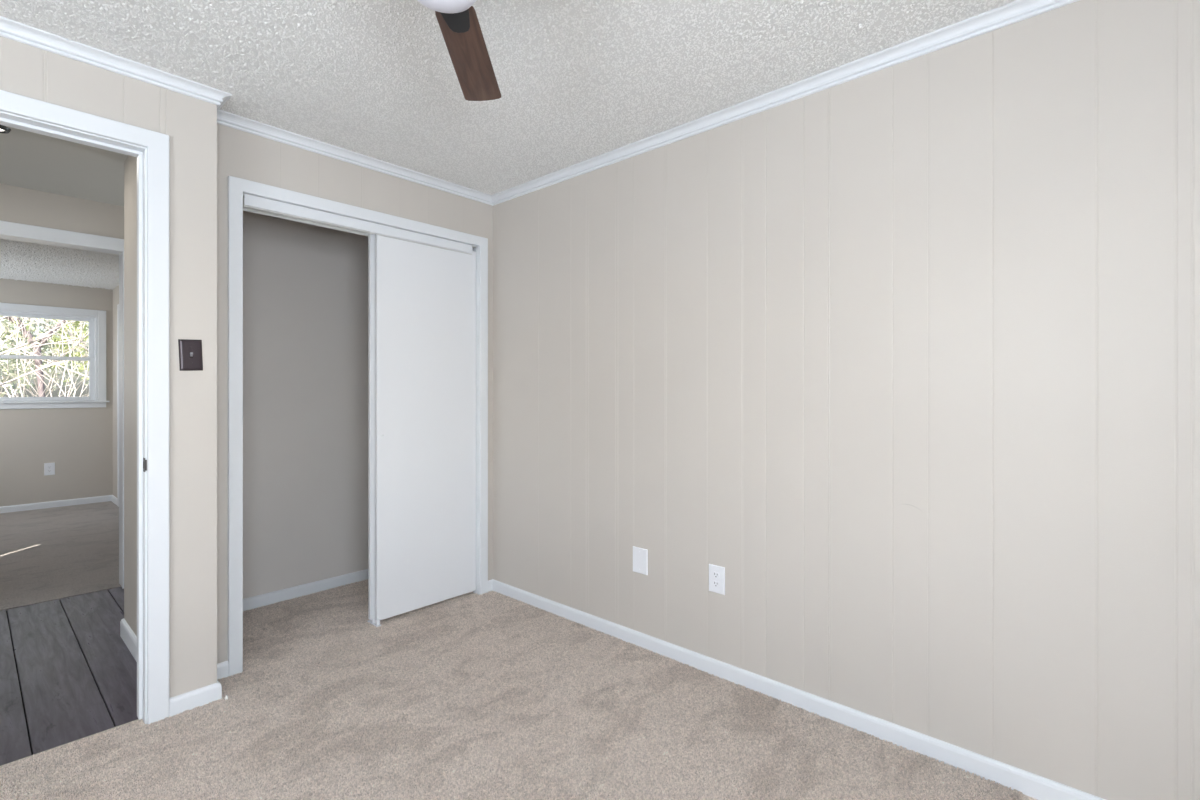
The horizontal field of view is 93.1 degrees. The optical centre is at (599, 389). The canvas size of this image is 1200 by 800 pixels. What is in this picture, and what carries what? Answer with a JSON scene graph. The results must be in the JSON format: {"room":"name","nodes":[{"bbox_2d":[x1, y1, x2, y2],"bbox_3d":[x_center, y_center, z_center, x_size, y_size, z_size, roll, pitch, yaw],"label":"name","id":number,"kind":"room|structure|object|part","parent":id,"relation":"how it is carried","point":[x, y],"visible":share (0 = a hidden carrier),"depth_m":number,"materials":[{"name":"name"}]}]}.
{"room":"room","nodes":[
{"label":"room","id":0,"kind":"room"},
{"bbox_2d":[0,278,112,506],"bbox_3d":[-6.196,-0.039,5.597,0.140,2.650,2.315,0,0,42],"label":"wall","id":1,"kind":"structure","parent":0,"point":[79,441],"depth_m":6.01,"materials":[{"name":"beige paint"}]},
{"bbox_2d":[44,463,54,475],"bbox_3d":[-5.773,0.830,5.957,0.009,0.128,0.080,0,0,42],"label":"wall outlet","id":2,"kind":"object","parent":1,"relation":"attached to","point":[49,468],"visible":1,"depth_m":5.96,"materials":[{"name":"white plastic"}]},
{"bbox_2d":[0,302,109,408],"bbox_3d":[-5.944,-0.342,5.845,0.165,1.070,1.348,0,0,42],"label":"window","id":3,"kind":"structure","parent":1,"relation":"in","point":[96,319],"depth_m":6.10,"materials":[{"name":"white paint"}]},
{"bbox_3d":[-5.974,-0.554,5.873,0.028,0.466,1.118,0,0,42],"label":"sash","id":4,"kind":"part","parent":3,"relation":"part of","materials":[{"name":"clear glass"}]},
{"bbox_3d":[-5.948,-0.126,5.849,0.028,0.463,1.118,0,0,42],"label":"sash","id":5,"kind":"part","parent":3,"relation":"part of","materials":[{"name":"white paint"}]},
{"bbox_3d":[-5.906,0.127,5.812,0.065,0.018,1.348,0,0,42],"label":"sill","id":6,"kind":"part","parent":3,"relation":"part of","materials":[{"name":"white paint"}]},
{"bbox_2d":[0,495,116,512],"bbox_3d":[-6.010,1.208,5.430,0.360,0.077,2.115,0,0,42],"label":"baseboard","id":7,"kind":"structure","parent":1,"relation":"attached to","point":[60,503],"depth_m":6.00,"materials":[{"name":"white paint"}]},
{"bbox_2d":[0,239,118,289],"bbox_3d":[-4.816,-1.165,4.364,3.576,0.118,2.124,0,0,42],"label":"ceiling","id":8,"kind":"structure","parent":0,"point":[19,260],"depth_m":5.11,"materials":[{"name":"white paint"}]},
{"bbox_2d":[0,184,123,238],"bbox_3d":[-3.051,-0.039,3.577,0.120,2.650,3.550,0,0,42],"label":"wall","id":9,"kind":"structure","parent":0,"point":[17,204],"depth_m":3.35,"materials":[{"name":"beige paint"}]},
{"bbox_2d":[0,220,123,588],"bbox_3d":[-3.302,0.152,3.284,0.137,2.188,0.950,0,0,42],"label":"door frame","id":10,"kind":"structure","parent":9,"relation":"in","point":[8,230],"depth_m":3.51,"materials":[{"name":"white paint"}]},
{"bbox_2d":[0,719,141,766],"bbox_3d":[-1.992,1.237,1.831,0.006,0.010,0.813,0,0,42],"label":"trim","id":11,"kind":"structure","parent":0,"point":[137,719],"depth_m":1.99,"materials":[{"name":"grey metal"}]},
{"bbox_2d":[0,36,216,697],"bbox_3d":[-2.395,-0.039,1.442,0.182,2.650,2.387,0,0,42],"label":"wall","id":12,"kind":"structure","parent":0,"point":[190,123],"depth_m":2.20,"materials":[{"name":"beige paint"}]},
{"bbox_2d":[0,90,168,724],"bbox_3d":[-1.992,0.142,1.843,0.151,2.207,0.976,0,0,42],"label":"door frame","id":13,"kind":"structure","parent":12,"relation":"attached to","point":[151,148],"depth_m":2.11,"materials":[{"name":"white paint"}]},
{"bbox_3d":[-1.690,0.278,2.110,0.032,0.052,0.006,0,0,42],"label":"strike plate","id":14,"kind":"part","parent":13,"relation":"part of","materials":[{"name":"grey metal"}]},
{"bbox_2d":[178,339,202,370],"bbox_3d":[-1.581,-0.136,2.198,0.020,0.123,0.080,0,0,42],"label":"light switch","id":15,"kind":"object","parent":12,"relation":"attached to","point":[190,351],"visible":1,"depth_m":2.20,"materials":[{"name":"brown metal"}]},
{"bbox_2d":[169,683,221,716],"bbox_3d":[-1.574,1.208,2.211,0.013,0.077,0.171,0,0,42],"label":"baseboard","id":16,"kind":"structure","parent":12,"relation":"attached to","point":[199,697],"depth_m":2.21,"materials":[{"name":"white paint"}]},
{"bbox_2d":[113,285,118,497],"bbox_3d":[-4.080,-0.039,5.186,3.560,2.650,0.100,0,0,42],"label":"wall","id":17,"kind":"structure","parent":0,"point":[116,289],"depth_m":6.21,"materials":[{"name":"beige paint"}]},
{"bbox_2d":[117,304,118,506],"bbox_3d":[-4.796,0.164,5.750,0.920,2.145,0.016,0,0,42],"label":"door frame","id":18,"kind":"structure","parent":17,"relation":"in","point":[118,304],"depth_m":6.01,"materials":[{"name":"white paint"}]},
{"bbox_2d":[0,16,231,104],"bbox_3d":[-2.259,-1.161,1.427,0.041,0.046,2.308,0,0,42],"label":"crown molding","id":19,"kind":"structure","parent":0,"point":[10,29],"depth_m":2.00,"materials":[{"name":"white paint"}]},
{"bbox_2d":[124,156,136,635],"bbox_3d":[-2.061,0.043,2.562,0.910,2.386,0.001,0,0,42],"label":"wall","id":20,"kind":"structure","parent":0,"point":[130,164],"depth_m":2.75,"materials":[{"name":"beige paint"}]},
{"bbox_2d":[217,661,227,682],"bbox_3d":[-1.565,1.208,2.358,0.195,0.077,0.085,0,0,42],"label":"baseboard","id":21,"kind":"structure","parent":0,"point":[222,668],"depth_m":2.43,"materials":[{"name":"white paint"}]},
{"bbox_2d":[243,211,367,598],"bbox_3d":[-1.512,-0.039,3.171,0.913,2.650,1.641,0,0,42],"label":"wall","id":22,"kind":"structure","parent":0,"point":[305,286],"depth_m":3.42,"materials":[{"name":"grey paint"}]},
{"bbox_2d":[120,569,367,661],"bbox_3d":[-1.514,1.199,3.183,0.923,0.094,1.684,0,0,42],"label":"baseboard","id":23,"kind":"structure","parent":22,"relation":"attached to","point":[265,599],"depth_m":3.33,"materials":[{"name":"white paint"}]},
{"bbox_2d":[217,124,492,663],"bbox_3d":[-1.211,-0.039,2.973,0.100,2.650,1.534,0,0,42],"label":"wall","id":24,"kind":"structure","parent":0,"point":[240,154],"depth_m":2.63,"materials":[{"name":"beige paint"}]},
{"bbox_2d":[217,95,231,110],"bbox_3d":[-1.569,-1.161,2.332,0.223,0.046,0.041,0,0,42],"label":"trim","id":25,"kind":"structure","parent":24,"relation":"attached to","point":[226,98],"depth_m":2.30,"materials":[{"name":"white paint"}]},
{"bbox_2d":[217,109,492,205],"bbox_3d":[-1.149,-1.161,2.937,0.041,0.046,1.504,0,0,42],"label":"trim","id":26,"kind":"structure","parent":24,"relation":"attached to","point":[224,118],"depth_m":2.80,"materials":[{"name":"white paint"}]},
{"bbox_2d":[228,176,487,675],"bbox_3d":[-1.183,0.161,2.992,0.117,2.170,1.369,0,0,42],"label":"door frame","id":27,"kind":"structure","parent":24,"relation":"attached to","point":[237,187],"depth_m":2.48,"materials":[{"name":"white paint"}]},
{"bbox_2d":[243,193,476,254],"bbox_3d":[-1.192,-0.841,2.996,0.085,0.056,1.248,0,0,42],"label":"door track","id":28,"kind":"object","parent":24,"relation":"attached to","point":[251,203],"visible":0.89,"depth_m":2.83,"materials":[{"name":"white paint"}]},
{"bbox_2d":[368,232,374,619],"bbox_3d":[-1.012,0.188,3.236,0.024,2.053,0.624,0,0,42],"label":"door","id":29,"kind":"structure","parent":28,"relation":"hanging from","point":[371,237],"depth_m":3.00,"materials":[{"name":"white paint"}]},
{"bbox_2d":[375,233,475,619],"bbox_3d":[-0.969,0.188,3.217,0.029,2.053,0.624,0,0,42],"label":"door","id":30,"kind":"structure","parent":28,"relation":"hanging from","point":[425,295],"depth_m":3.18,"materials":[{"name":"white paint"}]},
{"bbox_2d":[488,579,492,591],"bbox_3d":[-0.673,1.208,3.488,0.013,0.077,0.050,0,0,42],"label":"baseboard","id":31,"kind":"structure","parent":24,"relation":"attached to","point":[490,582],"depth_m":3.48,"materials":[{"name":"white paint"}]},
{"bbox_2d":[0,0,1015,206],"bbox_3d":[-1.018,-1.217,1.351,5.920,0.134,4.050,0,0,42],"label":"ceiling","id":32,"kind":"structure","parent":0,"point":[578,81],"depth_m":2.06,"materials":[{"name":"white paint"}]},
{"bbox_2d":[0,125,10,133],"bbox_3d":[-2.638,-1.143,2.481,0.092,0.014,0.092,0,0,42],"label":"recessed light","id":33,"kind":"object","parent":32,"relation":"in","point":[3,129],"visible":1,"depth_m":2.49,"materials":[{"name":"silver metal"}]},
{"bbox_2d":[417,0,500,100],"bbox_3d":[-0.354,-1.040,1.230,0.992,0.288,1.001,0,0,42],"label":"ceiling fan","id":34,"kind":"object","parent":32,"relation":"hanging from","point":[458,22],"visible":1,"depth_m":1.59,"materials":[{"name":"brown wood"}]},
{"bbox_3d":[-0.364,-0.948,1.316,0.184,0.103,0.184,0,0,42],"label":"light globe","id":35,"kind":"part","parent":34,"relation":"part of","materials":[{"name":"white glass"}]},
{"bbox_2d":[0,501,1037,799],"bbox_3d":[-2.384,1.266,2.643,9.480,0.060,3.950,0,0,42],"label":"floor","id":36,"kind":"structure","parent":0,"point":[492,695],"depth_m":2.15,"materials":[{"name":"beige carpet"}]},
{"bbox_2d":[368,618,380,626],"bbox_3d":[-1.193,1.221,3.000,0.107,0.038,0.024,0,0,42],"label":"floor guide","id":37,"kind":"object","parent":36,"relation":"on","point":[373,621],"visible":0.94,"depth_m":2.98,"materials":[{"name":"white plastic"}]},
{"bbox_2d":[493,0,1199,799],"bbox_3d":[0.590,-0.039,2.467,5.057,2.650,0.120,0,0,42],"label":"wall","id":38,"kind":"structure","parent":0,"point":[907,353],"depth_m":1.96,"materials":[{"name":"beige paint"}]},
{"bbox_2d":[633,546,647,574],"bbox_3d":[0.192,0.823,2.739,0.088,0.122,0.008,0,0,42],"label":"blank wall plate","id":39,"kind":"object","parent":38,"relation":"attached to","point":[640,555],"visible":1,"depth_m":2.73,"materials":[{"name":"white plastic"}]},
{"bbox_2d":[709,564,724,594],"bbox_3d":[0.504,0.820,2.459,0.078,0.118,0.009,0,0,42],"label":"wall outlet","id":40,"kind":"object","parent":38,"relation":"attached to","point":[716,573],"visible":1,"depth_m":2.45,"materials":[{"name":"white plastic"}]},
{"bbox_2d":[713,581,719,586],"bbox_3d":[0.502,0.840,2.457,0.033,0.025,0.003,0,0,42],"label":"receptacle","id":41,"kind":"object","parent":40,"relation":"attached to","point":[715,583],"depth_m":2.45,"materials":[{"name":"grey plastic"}]},
{"bbox_2d":[713,572,719,577],"bbox_3d":[0.502,0.800,2.457,0.033,0.025,0.003,0,0,42],"label":"receptacle","id":42,"kind":"object","parent":40,"relation":"attached to","point":[715,574],"depth_m":2.45,"materials":[{"name":"grey plastic"}]},
{"bbox_2d":[492,0,1079,205],"bbox_3d":[0.827,-1.161,2.147,4.037,0.046,0.041,0,0,42],"label":"trim","id":43,"kind":"structure","parent":38,"relation":"attached to","point":[1016,11],"depth_m":2.15,"materials":[{"name":"white paint"}]},
{"bbox_2d":[493,579,1105,799],"bbox_3d":[0.836,1.208,2.158,4.037,0.077,0.013,0,0,42],"label":"baseboard","id":44,"kind":"structure","parent":38,"relation":"attached to","point":[1035,786],"depth_m":2.12,"materials":[{"name":"white paint"}]},
{"label":"outside","id":45,"kind":"structure","parent":0,"visible":0},
{"bbox_3d":[-14.441,1.711,14.302,23.400,0.250,30.000,0,0,42],"label":"ground","id":46,"kind":"structure","parent":45,"visible":0},
{"bbox_2d":[0,316,34,396],"bbox_3d":[-15.210,-1.649,11.434,2.848,6.516,5.512,0,0,42],"label":"leafy shrub","id":47,"kind":"object","parent":46,"relation":"on","point":[11,328],"visible":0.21,"depth_m":12.68,"materials":[{"name":"green plant"}]},
{"bbox_2d":[0,316,88,396],"bbox_3d":[-16.638,-2.225,15.738,4.202,7.666,10.193,0,0,42],"label":"leafy shrub","id":48,"kind":"object","parent":46,"relation":"on","point":[34,328],"visible":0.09,"depth_m":15.54,"materials":[{"name":"green plant"}]},
{"bbox_2d":[0,317,88,396],"bbox_3d":[-8.683,-0.576,8.666,1.203,4.363,5.857,0,0,42],"label":"bare shrub","id":49,"kind":"object","parent":46,"relation":"on","point":[31,322],"visible":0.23,"depth_m":8.87,"materials":[{"name":"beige plant"}]},
{"bbox_2d":[0,316,88,396],"bbox_3d":[-11.390,-1.838,11.138,2.352,6.874,6.513,0,0,42],"label":"forked tree","id":50,"kind":"object","parent":46,"relation":"on","point":[41,386],"visible":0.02,"depth_m":11.08,"materials":[{"name":"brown plant"}]},
{"bbox_2d":[0,316,88,396],"bbox_3d":[-7.973,-0.722,6.688,2.102,4.649,6.958,0,0,42],"label":"bare tree","id":51,"kind":"object","parent":46,"relation":"on","point":[1,318],"visible":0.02,"depth_m":7.71,"materials":[{"name":"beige plant"}]},
{"bbox_2d":[0,317,88,396],"bbox_3d":[-9.079,-0.977,10.546,1.504,5.286,6.200,0,0,42],"label":"bare tree","id":52,"kind":"object","parent":46,"relation":"on","point":[18,317],"visible":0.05,"depth_m":9.77,"materials":[{"name":"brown plant"}]},
{"bbox_2d":[50,319,88,381],"bbox_3d":[-11.364,-1.390,15.696,2.828,5.998,5.568,0,0,42],"label":"leafy shrub","id":53,"kind":"object","parent":46,"relation":"on","point":[75,324],"visible":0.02,"depth_m":13.79,"materials":[{"name":"green plant"}]}
]}

